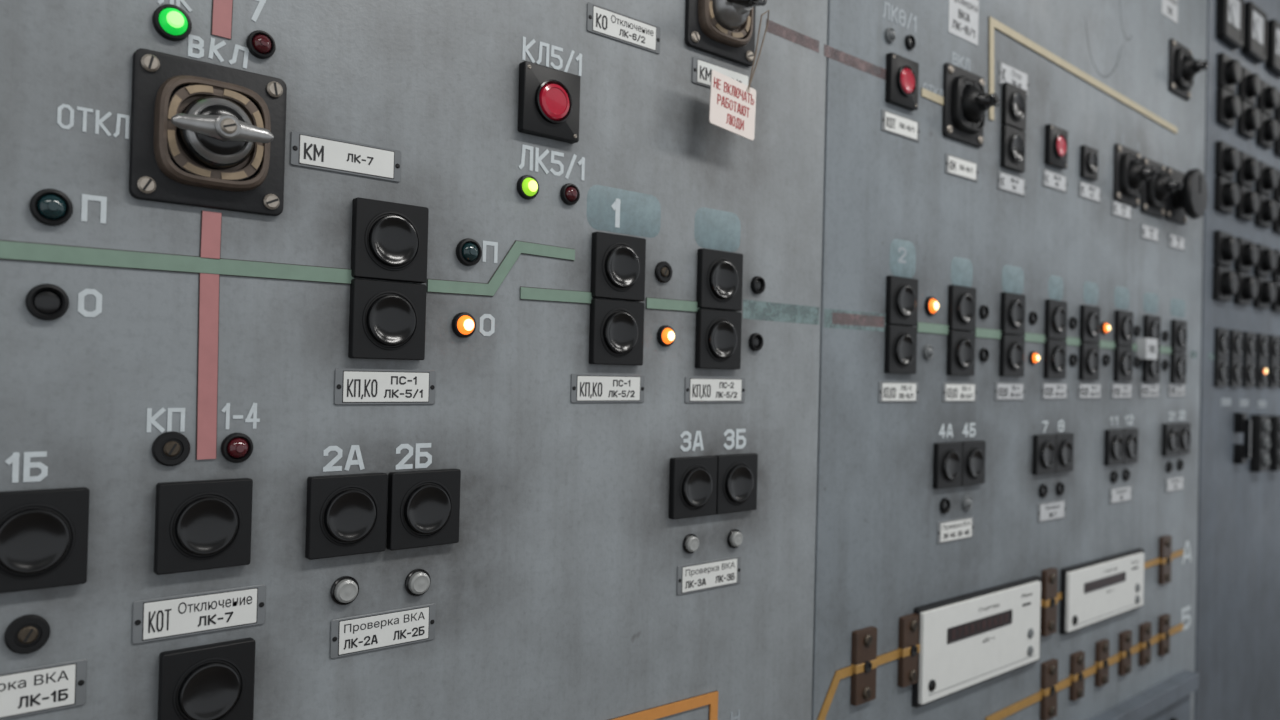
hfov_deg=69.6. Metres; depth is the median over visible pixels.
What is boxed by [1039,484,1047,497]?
lamp
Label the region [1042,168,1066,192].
label plate
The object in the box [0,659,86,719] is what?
label plate
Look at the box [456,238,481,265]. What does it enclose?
lamp
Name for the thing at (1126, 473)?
lamp
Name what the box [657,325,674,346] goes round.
lamp
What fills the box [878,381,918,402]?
label plate
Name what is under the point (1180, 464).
lamp
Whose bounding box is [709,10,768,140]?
tag
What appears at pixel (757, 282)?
lamp
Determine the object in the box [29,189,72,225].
lamp
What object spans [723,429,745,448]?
painted lettering
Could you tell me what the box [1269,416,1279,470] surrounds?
block
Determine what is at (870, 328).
painted line
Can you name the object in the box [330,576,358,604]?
button
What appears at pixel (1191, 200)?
switch
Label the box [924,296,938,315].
lamp
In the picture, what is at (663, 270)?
lamp
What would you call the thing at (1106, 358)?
lamp
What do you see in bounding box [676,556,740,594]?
label plate
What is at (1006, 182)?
label plate
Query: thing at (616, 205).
painted lettering
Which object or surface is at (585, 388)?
label plate
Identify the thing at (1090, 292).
paint patch
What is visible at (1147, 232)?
label plate
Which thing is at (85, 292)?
painted lettering
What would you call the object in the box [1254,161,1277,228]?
push button switch
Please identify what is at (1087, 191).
label plate
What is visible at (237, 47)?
painted lettering
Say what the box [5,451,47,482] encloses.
painted lettering
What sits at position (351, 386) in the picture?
label plate
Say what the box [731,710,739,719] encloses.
painted lettering
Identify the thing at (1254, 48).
meter
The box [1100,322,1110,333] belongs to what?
lamp
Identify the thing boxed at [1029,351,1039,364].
lamp
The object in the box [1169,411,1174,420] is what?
painted lettering
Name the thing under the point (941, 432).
painted lettering
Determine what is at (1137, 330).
lamp
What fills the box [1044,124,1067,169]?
button
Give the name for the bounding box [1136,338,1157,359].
label card
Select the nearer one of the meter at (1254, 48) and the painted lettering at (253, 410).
the painted lettering at (253, 410)
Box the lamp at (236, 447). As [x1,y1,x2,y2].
[221,433,252,462]
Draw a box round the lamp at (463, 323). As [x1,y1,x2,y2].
[452,312,475,337]
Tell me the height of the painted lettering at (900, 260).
0.025 m
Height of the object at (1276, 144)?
0.168 m
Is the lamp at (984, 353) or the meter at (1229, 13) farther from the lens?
the meter at (1229, 13)
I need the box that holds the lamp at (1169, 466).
[1166,461,1172,472]
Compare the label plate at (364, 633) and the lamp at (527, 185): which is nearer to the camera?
the label plate at (364, 633)
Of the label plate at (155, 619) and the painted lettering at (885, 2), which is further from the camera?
the painted lettering at (885, 2)
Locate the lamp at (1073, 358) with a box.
[1069,354,1076,365]
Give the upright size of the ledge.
0.178 m
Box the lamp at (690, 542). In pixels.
[683,534,698,553]
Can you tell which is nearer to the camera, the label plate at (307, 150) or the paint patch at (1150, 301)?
the label plate at (307, 150)
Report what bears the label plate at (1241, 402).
attached to the control panel section at (1237, 641)
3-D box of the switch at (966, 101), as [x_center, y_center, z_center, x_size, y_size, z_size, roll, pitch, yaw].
[0.543,-0.412,1.472,0.117,0.117,0.060,2,-1,-41]
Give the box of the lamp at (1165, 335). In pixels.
[1162,331,1168,340]
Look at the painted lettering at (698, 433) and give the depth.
1.10 m
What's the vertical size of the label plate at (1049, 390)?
0.032 m
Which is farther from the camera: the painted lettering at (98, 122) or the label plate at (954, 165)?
the label plate at (954, 165)
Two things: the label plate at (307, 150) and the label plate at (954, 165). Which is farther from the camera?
the label plate at (954, 165)
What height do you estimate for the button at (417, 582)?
0.026 m
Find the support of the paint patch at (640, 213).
attached to the control panel section at (556, 598)
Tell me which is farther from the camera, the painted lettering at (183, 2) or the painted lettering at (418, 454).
the painted lettering at (418, 454)
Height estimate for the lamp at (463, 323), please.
0.025 m
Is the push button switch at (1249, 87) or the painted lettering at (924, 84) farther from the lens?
the push button switch at (1249, 87)
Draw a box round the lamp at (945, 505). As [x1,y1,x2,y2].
[939,498,950,513]
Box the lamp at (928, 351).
[922,344,933,359]
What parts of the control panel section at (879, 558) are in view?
terminal bracket, pair of push buttons, terminal bracket, mimic panel line strip, mimic panel line strip, pair of push buttons, pair of push buttons, mimic panel line strip, mimic panel line strip, pair of push buttons, pair of push buttons, mimic panel line strip, terminal bracket, terminal bracket, pair of push buttons, pair of push buttons, mimic panel line strip, terminal bracket, mimic panel line strip, mimic panel line strip, pair of push buttons, push button, terminal bracket, mimic panel line strip, pair of push buttons, pair of push buttons, terminal bracket, mimic panel line strip, terminal bracket, pair of push buttons, terminal bracket, terminal bracket, mimic panel line strip, pair of push buttons, pair of push buttons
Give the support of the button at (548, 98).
attached to the control panel section at (556, 598)
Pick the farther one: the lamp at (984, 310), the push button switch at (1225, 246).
the push button switch at (1225, 246)
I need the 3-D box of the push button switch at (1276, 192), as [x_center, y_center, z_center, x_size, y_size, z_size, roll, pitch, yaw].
[1.791,-0.438,2.556,0.092,0.168,0.034,2,-1,-41]
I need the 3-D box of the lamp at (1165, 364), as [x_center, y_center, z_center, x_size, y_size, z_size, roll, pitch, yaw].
[1.170,0.011,2.049,0.024,0.024,0.006,2,-1,-41]
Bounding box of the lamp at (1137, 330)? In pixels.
[1134,325,1140,336]
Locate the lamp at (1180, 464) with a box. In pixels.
[1177,459,1183,469]
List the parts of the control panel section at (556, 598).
push button, mimic panel line strip, push button, push button, mimic panel line strip, mimic panel line strip, mimic panel line strip, push button, pair of push buttons, push button, mimic panel line strip, mimic panel line strip, pair of push buttons, mimic panel line strip, mimic panel line strip, pair of push buttons, pair of push buttons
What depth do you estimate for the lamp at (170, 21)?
0.72 m
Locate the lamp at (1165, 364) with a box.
[1162,360,1168,369]
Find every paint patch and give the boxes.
[587,185,660,237]
[694,207,740,251]
[890,239,915,277]
[951,257,972,286]
[1002,265,1023,293]
[1048,275,1063,300]
[1083,281,1097,304]
[1114,286,1128,309]
[1143,292,1157,313]
[1170,298,1184,317]
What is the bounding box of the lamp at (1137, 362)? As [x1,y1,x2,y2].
[1134,356,1140,367]
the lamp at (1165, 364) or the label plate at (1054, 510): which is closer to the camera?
the label plate at (1054, 510)
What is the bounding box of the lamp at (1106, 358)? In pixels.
[1102,354,1109,365]
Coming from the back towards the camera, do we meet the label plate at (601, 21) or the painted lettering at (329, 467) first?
the label plate at (601, 21)
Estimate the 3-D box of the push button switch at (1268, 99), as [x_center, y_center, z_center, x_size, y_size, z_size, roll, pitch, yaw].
[1.683,-0.657,2.461,0.092,0.168,0.034,2,-1,-41]
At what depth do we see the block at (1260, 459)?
2.43 m
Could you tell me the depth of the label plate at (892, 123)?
1.38 m
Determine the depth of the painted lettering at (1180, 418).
2.12 m
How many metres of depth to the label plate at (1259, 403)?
2.49 m
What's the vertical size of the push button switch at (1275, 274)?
0.168 m
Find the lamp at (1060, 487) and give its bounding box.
[1056,482,1064,495]
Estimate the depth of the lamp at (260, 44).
0.77 m
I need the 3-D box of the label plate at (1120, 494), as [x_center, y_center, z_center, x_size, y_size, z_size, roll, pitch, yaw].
[0.997,0.279,1.906,0.109,0.033,0.003,2,-1,-41]
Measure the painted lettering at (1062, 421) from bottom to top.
0.023 m
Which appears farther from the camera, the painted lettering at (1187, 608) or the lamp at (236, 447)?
the painted lettering at (1187, 608)
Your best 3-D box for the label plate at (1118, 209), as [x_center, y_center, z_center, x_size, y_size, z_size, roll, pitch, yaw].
[0.994,-0.309,1.897,0.097,0.032,0.003,2,-1,-41]
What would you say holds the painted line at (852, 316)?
attached to the control panel section at (879, 558)
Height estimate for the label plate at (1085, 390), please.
0.032 m
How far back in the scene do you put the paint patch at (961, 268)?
1.50 m
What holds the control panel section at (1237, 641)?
on the panel
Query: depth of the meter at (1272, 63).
2.48 m
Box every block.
[1250,414,1270,471]
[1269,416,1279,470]
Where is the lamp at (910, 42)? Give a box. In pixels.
[905,35,915,49]
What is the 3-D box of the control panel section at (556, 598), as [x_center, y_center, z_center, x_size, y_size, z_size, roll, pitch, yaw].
[-0.753,0.000,0.426,2.609,2.730,0.054,2,-1,-41]
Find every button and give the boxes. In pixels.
[330,576,358,604]
[405,569,430,595]
[518,61,579,143]
[885,52,918,110]
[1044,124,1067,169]
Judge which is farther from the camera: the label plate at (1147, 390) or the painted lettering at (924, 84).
the label plate at (1147, 390)
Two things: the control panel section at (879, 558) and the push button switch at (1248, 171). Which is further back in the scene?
the push button switch at (1248, 171)
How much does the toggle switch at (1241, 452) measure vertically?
0.130 m
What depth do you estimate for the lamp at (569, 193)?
0.98 m
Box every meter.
[912,576,1040,707]
[1059,548,1143,634]
[1216,0,1243,49]
[1241,1,1266,63]
[1265,19,1279,77]
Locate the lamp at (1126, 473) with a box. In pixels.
[1122,469,1129,480]
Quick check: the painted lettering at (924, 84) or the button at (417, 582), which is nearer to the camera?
the button at (417, 582)
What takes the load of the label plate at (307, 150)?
attached to the control panel section at (556, 598)
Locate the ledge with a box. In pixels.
[1089,670,1199,719]
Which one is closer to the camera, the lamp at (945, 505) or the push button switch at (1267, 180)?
the lamp at (945, 505)
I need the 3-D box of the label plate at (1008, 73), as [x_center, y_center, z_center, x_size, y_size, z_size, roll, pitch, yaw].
[0.651,-0.489,1.602,0.105,0.041,0.003,2,-1,-41]
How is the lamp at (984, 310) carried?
attached to the control panel section at (879, 558)
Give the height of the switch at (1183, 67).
0.117 m
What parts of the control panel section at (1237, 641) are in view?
pair of push buttons, pair of push buttons, pair of push buttons, pair of push buttons, pair of push buttons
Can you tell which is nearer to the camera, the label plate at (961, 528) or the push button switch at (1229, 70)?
the label plate at (961, 528)
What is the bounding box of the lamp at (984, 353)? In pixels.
[979,348,988,361]
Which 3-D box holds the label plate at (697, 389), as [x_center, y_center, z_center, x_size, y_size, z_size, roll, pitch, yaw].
[0.094,0.037,1.131,0.104,0.032,0.003,2,-1,-41]
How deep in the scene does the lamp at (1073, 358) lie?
1.75 m
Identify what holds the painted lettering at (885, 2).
attached to the control panel section at (879, 558)
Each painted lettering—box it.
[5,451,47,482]
[57,104,129,138]
[78,289,101,316]
[81,194,106,223]
[146,408,184,432]
[157,0,191,11]
[188,34,203,58]
[208,38,225,61]
[221,403,259,428]
[229,44,248,68]
[251,0,265,21]
[323,445,364,471]
[395,443,431,469]
[479,314,494,335]
[482,241,497,262]
[518,145,584,180]
[522,36,581,75]
[611,198,620,227]
[680,431,703,450]
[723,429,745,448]
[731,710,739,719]
[883,1,916,31]
[898,247,905,263]
[923,83,942,96]
[939,424,952,437]
[952,51,969,71]
[962,423,975,436]
[1058,420,1063,431]
[1125,415,1132,424]
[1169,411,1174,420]
[1179,410,1184,419]
[1181,606,1190,630]
[1182,541,1191,564]
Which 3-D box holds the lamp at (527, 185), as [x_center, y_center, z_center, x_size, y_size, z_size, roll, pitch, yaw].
[-0.113,-0.178,0.945,0.025,0.025,0.013,2,-1,-41]
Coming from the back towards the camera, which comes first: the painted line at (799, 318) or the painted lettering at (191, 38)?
the painted line at (799, 318)
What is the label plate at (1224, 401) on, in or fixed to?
attached to the control panel section at (1237, 641)
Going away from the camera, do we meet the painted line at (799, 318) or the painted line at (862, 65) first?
the painted line at (799, 318)
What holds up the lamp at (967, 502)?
attached to the control panel section at (879, 558)
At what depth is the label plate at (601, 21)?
1.03 m
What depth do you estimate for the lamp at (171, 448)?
0.73 m
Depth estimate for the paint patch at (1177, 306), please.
2.10 m
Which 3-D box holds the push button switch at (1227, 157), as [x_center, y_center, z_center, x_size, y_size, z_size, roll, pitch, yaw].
[1.449,-0.449,2.264,0.092,0.168,0.034,2,-1,-41]
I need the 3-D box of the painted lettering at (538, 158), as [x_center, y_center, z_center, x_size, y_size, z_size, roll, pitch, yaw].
[-0.092,-0.208,0.971,0.085,0.028,0.001,2,-1,-41]
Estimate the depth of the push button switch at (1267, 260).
2.44 m
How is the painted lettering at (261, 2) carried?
attached to the control panel section at (556, 598)
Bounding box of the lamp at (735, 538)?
[727,529,742,547]
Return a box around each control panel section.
[0,0,827,719]
[811,0,1207,719]
[1194,0,1279,719]
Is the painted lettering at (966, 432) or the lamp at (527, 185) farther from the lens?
the painted lettering at (966, 432)
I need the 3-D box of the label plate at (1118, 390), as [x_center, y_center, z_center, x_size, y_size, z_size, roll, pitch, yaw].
[0.998,0.064,1.904,0.103,0.032,0.003,2,-1,-41]
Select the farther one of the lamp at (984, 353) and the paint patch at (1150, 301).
the paint patch at (1150, 301)
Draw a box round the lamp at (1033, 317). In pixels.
[1029,311,1037,324]
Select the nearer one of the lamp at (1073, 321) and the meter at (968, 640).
the meter at (968, 640)
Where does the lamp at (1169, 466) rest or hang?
attached to the control panel section at (879, 558)
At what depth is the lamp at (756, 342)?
1.17 m
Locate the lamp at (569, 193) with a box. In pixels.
[560,183,579,204]
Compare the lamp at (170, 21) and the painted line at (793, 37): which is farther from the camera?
the painted line at (793, 37)
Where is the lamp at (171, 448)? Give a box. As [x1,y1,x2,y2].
[152,431,189,465]
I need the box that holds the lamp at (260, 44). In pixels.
[246,30,275,58]
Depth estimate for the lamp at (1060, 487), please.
1.72 m
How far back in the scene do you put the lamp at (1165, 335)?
2.04 m
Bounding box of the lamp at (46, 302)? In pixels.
[25,284,68,320]
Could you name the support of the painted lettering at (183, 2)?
attached to the control panel section at (556, 598)
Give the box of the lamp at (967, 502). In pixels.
[962,495,972,510]
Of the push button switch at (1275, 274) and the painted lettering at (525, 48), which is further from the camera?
the push button switch at (1275, 274)
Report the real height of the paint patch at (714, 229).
0.049 m
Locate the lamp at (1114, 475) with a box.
[1110,471,1117,482]
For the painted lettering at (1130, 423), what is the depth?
1.93 m
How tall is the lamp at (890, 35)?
0.022 m
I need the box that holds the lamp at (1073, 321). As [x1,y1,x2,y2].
[1069,317,1076,328]
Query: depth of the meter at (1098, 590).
1.82 m
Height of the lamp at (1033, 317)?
0.024 m
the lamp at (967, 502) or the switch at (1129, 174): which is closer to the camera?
the lamp at (967, 502)
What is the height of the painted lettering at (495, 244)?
0.021 m
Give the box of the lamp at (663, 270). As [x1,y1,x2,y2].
[655,261,671,282]
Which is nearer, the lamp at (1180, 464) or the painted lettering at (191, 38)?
the painted lettering at (191, 38)
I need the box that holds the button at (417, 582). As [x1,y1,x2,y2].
[405,569,430,595]
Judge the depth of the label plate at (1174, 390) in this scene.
2.09 m
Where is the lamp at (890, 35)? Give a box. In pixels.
[884,27,895,42]
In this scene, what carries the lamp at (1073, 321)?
attached to the control panel section at (879, 558)
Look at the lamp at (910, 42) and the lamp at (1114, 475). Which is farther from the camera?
the lamp at (1114, 475)
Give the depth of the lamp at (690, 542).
1.10 m
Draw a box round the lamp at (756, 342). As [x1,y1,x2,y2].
[749,333,763,350]
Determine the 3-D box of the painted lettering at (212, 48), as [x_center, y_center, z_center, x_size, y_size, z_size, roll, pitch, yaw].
[-0.346,-0.254,0.753,0.013,0.018,0.001,2,-1,-41]
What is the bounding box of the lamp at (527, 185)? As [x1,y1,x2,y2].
[517,175,538,199]
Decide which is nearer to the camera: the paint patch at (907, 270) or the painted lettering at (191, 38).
the painted lettering at (191, 38)
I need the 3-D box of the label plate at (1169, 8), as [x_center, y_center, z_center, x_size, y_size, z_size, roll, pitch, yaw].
[1.182,-0.792,2.053,0.090,0.060,0.002,2,-1,-41]
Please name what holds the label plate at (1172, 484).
attached to the control panel section at (879, 558)
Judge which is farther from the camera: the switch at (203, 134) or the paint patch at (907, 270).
the paint patch at (907, 270)
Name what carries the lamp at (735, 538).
attached to the control panel section at (556, 598)
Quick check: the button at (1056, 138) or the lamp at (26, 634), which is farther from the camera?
the button at (1056, 138)
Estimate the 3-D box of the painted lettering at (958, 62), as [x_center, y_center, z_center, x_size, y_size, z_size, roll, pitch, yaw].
[0.521,-0.483,1.491,0.054,0.022,0.001,2,-1,-41]
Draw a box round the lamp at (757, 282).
[751,276,764,293]
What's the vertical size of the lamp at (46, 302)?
0.027 m
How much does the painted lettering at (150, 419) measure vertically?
0.020 m
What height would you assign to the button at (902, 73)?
0.072 m
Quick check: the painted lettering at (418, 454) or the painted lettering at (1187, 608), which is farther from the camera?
the painted lettering at (1187, 608)
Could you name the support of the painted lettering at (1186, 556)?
attached to the control panel section at (879, 558)
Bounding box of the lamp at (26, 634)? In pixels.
[4,614,49,653]
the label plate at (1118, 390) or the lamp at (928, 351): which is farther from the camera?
the label plate at (1118, 390)
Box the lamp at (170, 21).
[152,4,191,40]
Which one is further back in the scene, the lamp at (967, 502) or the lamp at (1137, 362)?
the lamp at (1137, 362)
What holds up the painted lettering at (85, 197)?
attached to the control panel section at (556, 598)
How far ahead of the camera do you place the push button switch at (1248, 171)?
2.34 m
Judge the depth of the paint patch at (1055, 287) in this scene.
1.71 m
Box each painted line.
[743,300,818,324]
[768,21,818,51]
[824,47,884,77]
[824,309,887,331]
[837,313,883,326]
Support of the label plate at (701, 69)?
attached to the control panel section at (556, 598)
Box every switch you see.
[129,48,286,215]
[685,0,766,66]
[942,62,999,147]
[1113,143,1157,207]
[1140,157,1182,217]
[1164,166,1207,224]
[1168,38,1208,100]
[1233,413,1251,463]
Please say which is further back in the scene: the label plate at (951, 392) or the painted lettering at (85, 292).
the label plate at (951, 392)
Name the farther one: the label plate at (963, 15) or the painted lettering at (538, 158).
the label plate at (963, 15)
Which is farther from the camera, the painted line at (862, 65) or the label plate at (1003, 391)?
the label plate at (1003, 391)
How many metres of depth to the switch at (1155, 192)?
1.97 m
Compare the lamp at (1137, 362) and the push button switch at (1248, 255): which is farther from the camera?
the push button switch at (1248, 255)
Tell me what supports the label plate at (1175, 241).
attached to the control panel section at (879, 558)
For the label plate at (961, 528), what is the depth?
1.49 m
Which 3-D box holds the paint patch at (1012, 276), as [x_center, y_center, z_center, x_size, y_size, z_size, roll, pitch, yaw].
[0.652,-0.140,1.608,0.077,0.049,0.001,2,-1,-41]
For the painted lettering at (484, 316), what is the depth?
0.92 m
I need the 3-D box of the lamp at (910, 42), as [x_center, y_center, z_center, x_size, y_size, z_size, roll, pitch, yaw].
[0.409,-0.481,1.393,0.022,0.022,0.006,2,-1,-41]
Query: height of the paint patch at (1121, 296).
0.045 m
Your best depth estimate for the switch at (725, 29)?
1.11 m
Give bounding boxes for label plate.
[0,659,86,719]
[132,584,265,643]
[290,131,400,181]
[330,603,435,658]
[334,368,435,404]
[570,374,644,402]
[586,2,660,53]
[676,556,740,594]
[684,377,744,402]
[692,57,751,87]
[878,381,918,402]
[881,109,919,141]
[937,516,973,543]
[942,383,976,401]
[945,153,977,181]
[948,0,978,45]
[994,382,1024,400]
[997,171,1025,196]
[998,60,1028,96]
[1037,499,1065,522]
[1041,382,1067,399]
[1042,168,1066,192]
[1078,180,1100,202]
[1078,383,1101,398]
[1109,485,1131,503]
[1111,199,1131,220]
[1111,383,1132,398]
[1140,223,1158,242]
[1140,383,1159,397]
[1161,0,1177,23]
[1165,475,1183,492]
[1168,233,1184,250]
[1168,383,1185,396]
[1221,398,1230,405]
[1239,400,1247,406]
[1257,401,1265,406]
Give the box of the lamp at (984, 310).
[979,305,988,318]

